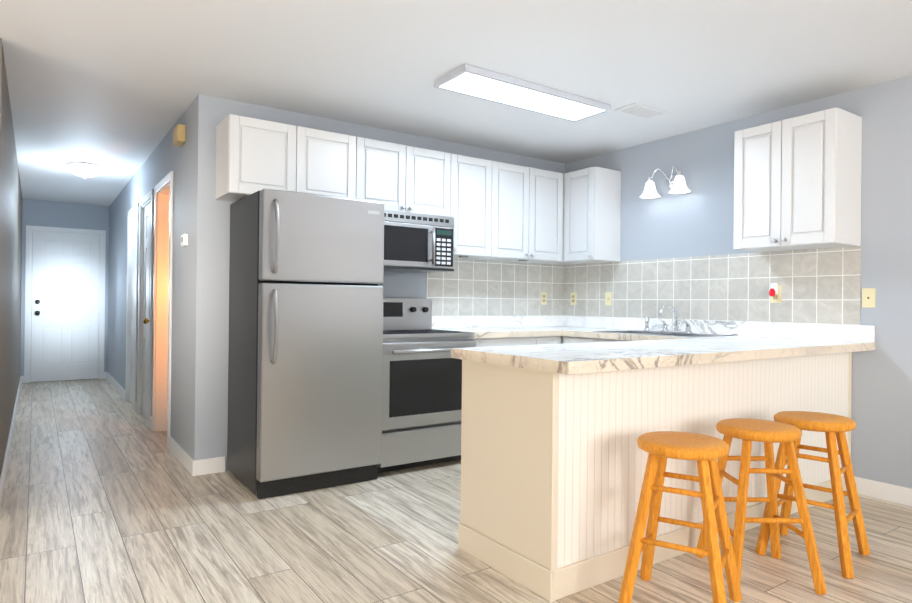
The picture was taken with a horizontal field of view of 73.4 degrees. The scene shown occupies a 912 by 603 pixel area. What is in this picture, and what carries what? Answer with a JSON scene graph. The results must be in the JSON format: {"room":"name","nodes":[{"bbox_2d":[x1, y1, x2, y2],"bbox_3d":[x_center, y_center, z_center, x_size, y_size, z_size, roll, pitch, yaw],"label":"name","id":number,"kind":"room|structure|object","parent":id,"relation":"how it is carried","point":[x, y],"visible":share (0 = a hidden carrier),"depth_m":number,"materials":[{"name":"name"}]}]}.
{"room":"kitchen","nodes":[
{"label":"kitchen","id":0,"kind":"room"},
{"bbox_2d":[0,38,22,475],"bbox_3d":[-4.117,-0.130,5.606,0.120,2.460,6.100,1,0,-35],"label":"wall","id":1,"kind":"structure","parent":0,"point":[11,200],"depth_m":4.25,"materials":[{"name":"grey paint"}]},
{"bbox_2d":[0,376,22,508],"bbox_3d":[-4.069,1.051,5.635,0.016,0.100,6.114,1,0,-35],"label":"baseboard","id":2,"kind":"structure","parent":1,"relation":"attached to","point":[6,458],"depth_m":4.33,"materials":[{"name":"white wood"}]},
{"bbox_2d":[20,199,108,375],"bbox_3d":[-4.069,-0.117,9.414,4.515,2.460,0.120,1,0,-35],"label":"wall","id":3,"kind":"structure","parent":0,"point":[60,214],"depth_m":8.41,"materials":[{"name":"grey paint"}]},
{"bbox_2d":[24,225,105,382],"bbox_3d":[-5.411,0.041,8.482,0.930,2.110,0.136,1,0,-35],"label":"door frame","id":4,"kind":"structure","parent":3,"relation":"attached to","point":[29,229],"depth_m":8.35,"materials":[{"name":"white wood"}]},
{"bbox_2d":[31,231,99,381],"bbox_3d":[-5.380,0.073,8.435,0.782,2.030,0.109,1,0,-35],"label":"end door","id":5,"kind":"structure","parent":3,"relation":"in","point":[65,307],"depth_m":8.44,"materials":[{"name":"white wood"}]},
{"bbox_2d":[107,99,194,456],"bbox_3d":[-3.302,-0.119,6.415,0.120,2.460,5.690,1,0,-35],"label":"wall","id":6,"kind":"structure","parent":0,"point":[164,159],"depth_m":4.57,"materials":[{"name":"grey paint"}]},
{"bbox_2d":[104,372,124,398],"bbox_3d":[-4.342,1.055,7.768,0.034,0.100,2.290,1,0,-35],"label":"baseboard","id":7,"kind":"structure","parent":6,"relation":"attached to","point":[113,382],"depth_m":7.69,"materials":[{"name":"white wood"}]},
{"bbox_2d":[125,205,135,410],"bbox_3d":[-3.399,0.056,6.538,0.136,2.110,0.800,1,0,-35],"label":"door frame","id":8,"kind":"structure","parent":6,"relation":"attached to","point":[133,210],"depth_m":6.78,"materials":[{"name":"white wood"}]},
{"bbox_2d":[130,214,136,404],"bbox_3d":[-3.411,0.088,6.530,0.035,2.030,0.646,1,0,-35],"label":"door","id":9,"kind":"structure","parent":6,"relation":"in","point":[133,298],"depth_m":6.65,"materials":[{"name":"white wood"}]},
{"bbox_2d":[136,190,151,414],"bbox_3d":[-2.866,0.059,5.763,0.136,2.110,0.800,1,0,-35],"label":"door frame","id":10,"kind":"structure","parent":6,"relation":"attached to","point":[140,206],"depth_m":6.01,"materials":[{"name":"white wood"}]},
{"bbox_2d":[142,203,150,419],"bbox_3d":[-2.908,0.090,5.735,0.107,2.030,0.646,1,0,-35],"label":"door","id":11,"kind":"structure","parent":6,"relation":"in","point":[146,306],"depth_m":5.85,"materials":[{"name":"white wood"}]},
{"bbox_2d":[148,171,173,447],"bbox_3d":[-2.339,0.062,4.997,0.136,2.110,0.800,1,0,-35],"label":"door frame","id":12,"kind":"structure","parent":6,"relation":"attached to","point":[161,201],"depth_m":5.25,"materials":[{"name":"white"}]},
{"bbox_2d":[173,124,185,146],"bbox_3d":[-1.952,-1.171,4.312,0.058,0.120,0.170,1,0,-35],"label":"door chime","id":13,"kind":"object","parent":6,"relation":"attached to","point":[179,135],"visible":1,"depth_m":4.25,"materials":[{"name":"brown plastic"}]},
{"bbox_2d":[168,436,197,475],"bbox_3d":[-1.925,1.069,4.277,0.018,0.100,0.864,1,0,-35],"label":"baseboard","id":14,"kind":"structure","parent":6,"relation":"attached to","point":[184,458],"depth_m":4.16,"materials":[{"name":"white wood"}]},
{"bbox_2d":[181,234,187,246],"bbox_3d":[-1.863,-0.420,4.194,0.030,0.080,0.110,1,0,-35],"label":"thermostat","id":15,"kind":"object","parent":6,"relation":"attached to","point":[184,240],"visible":0.98,"depth_m":4.15,"materials":[{"name":"white plastic"}]},
{"bbox_2d":[191,94,564,470],"bbox_3d":[-0.361,-0.092,4.913,3.265,2.460,0.120,1,0,-35],"label":"wall","id":16,"kind":"structure","parent":0,"point":[210,326],"depth_m":4.01,"materials":[{"name":"grey paint"}]},
{"bbox_2d":[215,114,366,200],"bbox_3d":[-1.104,-0.898,4.121,0.906,0.490,0.332,1,0,-35],"label":"upper cabinet","id":17,"kind":"object","parent":16,"relation":"attached to","point":[253,155],"depth_m":3.94,"materials":[{"name":"white wood"}]},
{"bbox_2d":[367,138,454,219],"bbox_3d":[-0.482,-0.890,4.549,0.846,0.490,0.332,1,0,-35],"label":"upper cabinet","id":18,"kind":"object","parent":16,"relation":"attached to","point":[402,177],"depth_m":4.45,"materials":[{"name":"white wood"}]},
{"bbox_2d":[384,209,453,272],"bbox_3d":[-0.414,-0.437,4.506,0.760,0.410,0.428,1,0,-35],"label":"over-the-range microwave","id":19,"kind":"object","parent":18,"relation":"attached to","point":[419,242],"visible":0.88,"depth_m":4.42,"materials":[{"name":"silver metal"}]},
{"bbox_2d":[454,154,486,259],"bbox_3d":[0.028,-0.743,4.900,0.515,0.770,0.332,1,0,-35],"label":"upper cabinet","id":20,"kind":"object","parent":16,"relation":"attached to","point":[470,222],"depth_m":4.76,"materials":[{"name":"white wood"}]},
{"bbox_2d":[426,258,563,315],"bbox_3d":[0.391,-0.114,5.352,1.527,0.479,0.005,1,0,-35],"label":"backsplash","id":21,"kind":"structure","parent":16,"relation":"attached to","point":[469,287],"depth_m":5.32,"materials":[{"name":"grey tile"}]},
{"bbox_2d":[483,160,562,263],"bbox_3d":[0.517,-0.737,5.197,0.867,0.770,0.396,1,0,-35],"label":"upper cabinet","id":22,"kind":"object","parent":16,"relation":"attached to","point":[525,204],"depth_m":5.07,"materials":[{"name":"white wood"}]},
{"bbox_2d":[541,292,546,304],"bbox_3d":[0.810,-0.028,5.632,0.072,0.116,0.009,1,0,-35],"label":"outlet","id":23,"kind":"object","parent":16,"relation":"attached to","point":[543,298],"visible":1,"depth_m":5.63,"materials":[{"name":"beige plastic"}]},
{"bbox_2d":[0,378,911,602],"bbox_3d":[-1.667,1.147,2.612,8.400,0.060,14.200,1,0,-35],"label":"floor","id":24,"kind":"structure","parent":0,"point":[107,497],"depth_m":2.90,"materials":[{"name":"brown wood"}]},
{"bbox_2d":[227,188,383,498],"bbox_3d":[-0.958,0.246,3.917,0.770,1.765,0.786,1,0,-35],"label":"refrigerator","id":25,"kind":"object","parent":24,"relation":"on","point":[305,351],"visible":1,"depth_m":3.64,"materials":[{"name":"grey metal"}]},
{"bbox_2d":[378,297,475,472],"bbox_3d":[-0.335,0.554,4.374,0.760,1.165,0.741,1,0,-35],"label":"range","id":26,"kind":"object","parent":24,"relation":"on","point":[422,398],"visible":0.69,"depth_m":4.12,"materials":[{"name":"silver metal"}]},
{"bbox_2d":[432,316,563,343],"bbox_3d":[0.303,0.635,4.896,0.880,1.019,0.660,1,0,-35],"label":"countertop","id":27,"kind":"structure","parent":24,"relation":"on","point":[484,327],"depth_m":5.05,"materials":[{"name":"stone"}]},
{"bbox_2d":[451,336,827,601],"bbox_3d":[0.958,0.686,3.052,1.890,0.920,0.780,1,0,-35],"label":"kitchen peninsula","id":28,"kind":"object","parent":24,"relation":"on","point":[561,415],"depth_m":2.60,"materials":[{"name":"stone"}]},
{"bbox_2d":[618,431,741,602],"bbox_3d":[0.843,0.831,2.285,0.387,0.629,0.387,0,0,30],"label":"stool","id":29,"kind":"object","parent":24,"relation":"on","point":[704,451],"visible":1,"depth_m":2.23,"materials":[{"name":"brown wood"}]},
{"bbox_2d":[564,304,875,500],"bbox_3d":[1.484,0.588,4.524,0.645,1.136,2.610,1,0,-35],"label":"countertop","id":30,"kind":"structure","parent":24,"relation":"on","point":[842,340],"depth_m":4.07,"materials":[{"name":"stone"}]},
{"bbox_2d":[432,316,875,374],"bbox_3d":[0.710,0.199,3.990,2.535,0.145,2.610,1,0,-35],"label":"countertop","id":31,"kind":"structure","parent":30,"relation":"on","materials":[{"name":"stone"}]},
{"bbox_2d":[595,330,732,336],"bbox_3d":[1.499,0.324,4.482,0.490,0.184,0.830,1,0,-35],"label":"sink","id":32,"kind":"object","parent":30,"relation":"in","point":[674,333],"depth_m":4.49,"materials":[{"name":"silver metal"}]},
{"bbox_2d":[644,304,692,332],"bbox_3d":[1.537,0.126,4.609,0.234,0.212,0.417,1,0,-35],"label":"faucet","id":33,"kind":"object","parent":30,"relation":"on","point":[665,327],"depth_m":4.58,"materials":[{"name":"silver metal"}]},
{"bbox_2d":[695,418,826,594],"bbox_3d":[1.271,0.836,2.580,0.387,0.629,0.387,1,0,0],"label":"stool","id":34,"kind":"object","parent":24,"relation":"on","point":[768,433],"visible":0.83,"depth_m":2.47,"materials":[{"name":"brown wood"}]},
{"bbox_2d":[755,411,869,578],"bbox_3d":[1.630,0.841,2.791,0.387,0.629,0.387,0,0,43],"label":"stool","id":35,"kind":"object","parent":24,"relation":"on","point":[832,425],"visible":0.88,"depth_m":2.77,"materials":[{"name":"brown wood"}]},
{"bbox_2d":[0,0,911,205],"bbox_3d":[-1.641,-1.373,2.619,8.400,0.060,14.200,1,0,-35],"label":"ceiling","id":36,"kind":"structure","parent":0,"point":[113,88],"depth_m":3.41,"materials":[{"name":"white paint"}]},
{"bbox_2d":[66,162,102,178],"bbox_3d":[-3.686,-1.283,6.068,0.320,0.139,0.320,1,0,-35],"label":"dome ceiling light","id":37,"kind":"object","parent":36,"relation":"attached to","point":[84,170],"visible":1,"depth_m":5.97,"materials":[{"name":"white glass"}]},
{"bbox_2d":[434,64,609,121],"bbox_3d":[0.447,-1.297,3.867,1.185,0.039,0.330,1,0,-35],"label":"fluorescent ceiling light","id":38,"kind":"object","parent":36,"relation":"in","point":[478,82],"visible":1,"depth_m":3.78,"materials":[{"name":"grey plastic"}]},
{"bbox_2d":[615,103,667,118],"bbox_3d":[1.271,-1.300,4.191,0.340,0.012,0.180,1,0,-35],"label":"ceiling vent","id":39,"kind":"object","parent":36,"relation":"in","point":[640,111],"visible":0.98,"depth_m":4.17,"materials":[{"name":"white metal"}]},
{"bbox_2d":[565,75,911,488],"bbox_3d":[1.691,-0.071,4.916,0.120,2.460,14.200,1,0,-35],"label":"wall","id":40,"kind":"structure","parent":0,"point":[698,220],"depth_m":3.68,"materials":[{"name":"grey paint"}]},
{"bbox_2d":[571,293,575,304],"bbox_3d":[1.088,-0.025,5.667,0.009,0.116,0.072,1,0,-35],"label":"outlet","id":41,"kind":"object","parent":40,"relation":"attached to","point":[573,298],"visible":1,"depth_m":5.66,"materials":[{"name":"beige plastic"}]},
{"bbox_2d":[563,167,620,263],"bbox_3d":[1.140,-0.731,5.264,0.403,0.770,0.366,1,0,-35],"label":"upper cabinet","id":42,"kind":"object","parent":40,"relation":"attached to","point":[592,195],"depth_m":5.16,"materials":[{"name":"white wood"}]},
{"bbox_2d":[605,292,611,305],"bbox_3d":[1.322,-0.024,5.318,0.017,0.116,0.072,1,0,-35],"label":"light switch","id":43,"kind":"object","parent":40,"relation":"attached to","point":[608,298],"visible":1,"depth_m":5.32,"materials":[{"name":"beige plastic"}]},
{"bbox_2d":[640,165,690,198],"bbox_3d":[1.629,-0.939,4.748,0.187,0.220,0.428,1,0,-35],"label":"sconce","id":44,"kind":"object","parent":40,"relation":"attached to","point":[676,184],"visible":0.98,"depth_m":4.78,"materials":[{"name":"white glass"}]},
{"bbox_2d":[563,246,860,324],"bbox_3d":[1.734,-0.101,4.742,0.005,0.479,2.524,1,0,-35],"label":"backsplash","id":45,"kind":"structure","parent":40,"relation":"attached to","point":[821,286],"depth_m":4.40,"materials":[{"name":"grey tile"}]},
{"bbox_2d":[769,283,780,302],"bbox_3d":[2.129,-0.057,4.101,0.068,0.133,0.072,1,0,-35],"label":"electrical outlet","id":46,"kind":"object","parent":40,"relation":"attached to","point":[775,292],"visible":1,"depth_m":4.10,"materials":[{"name":"beige plastic"}]},
{"bbox_2d":[733,108,861,251],"bbox_3d":[2.143,-0.729,3.867,0.332,0.780,0.623,1,0,-35],"label":"upper cabinet","id":47,"kind":"object","parent":40,"relation":"attached to","point":[797,183],"depth_m":3.69,"materials":[{"name":"white wood"}]},
{"bbox_2d":[862,288,875,307],"bbox_3d":[2.473,-0.021,3.663,0.007,0.116,0.072,1,0,-35],"label":"light switch","id":48,"kind":"object","parent":40,"relation":"attached to","point":[868,297],"visible":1,"depth_m":3.66,"materials":[{"name":"beige plastic"}]},
{"bbox_2d":[854,476,911,506],"bbox_3d":[3.998,1.123,1.422,0.014,0.100,5.580,1,0,-35],"label":"baseboard","id":49,"kind":"structure","parent":40,"relation":"attached to","point":[886,491],"depth_m":3.58,"materials":[{"name":"white wood"}]}
]}

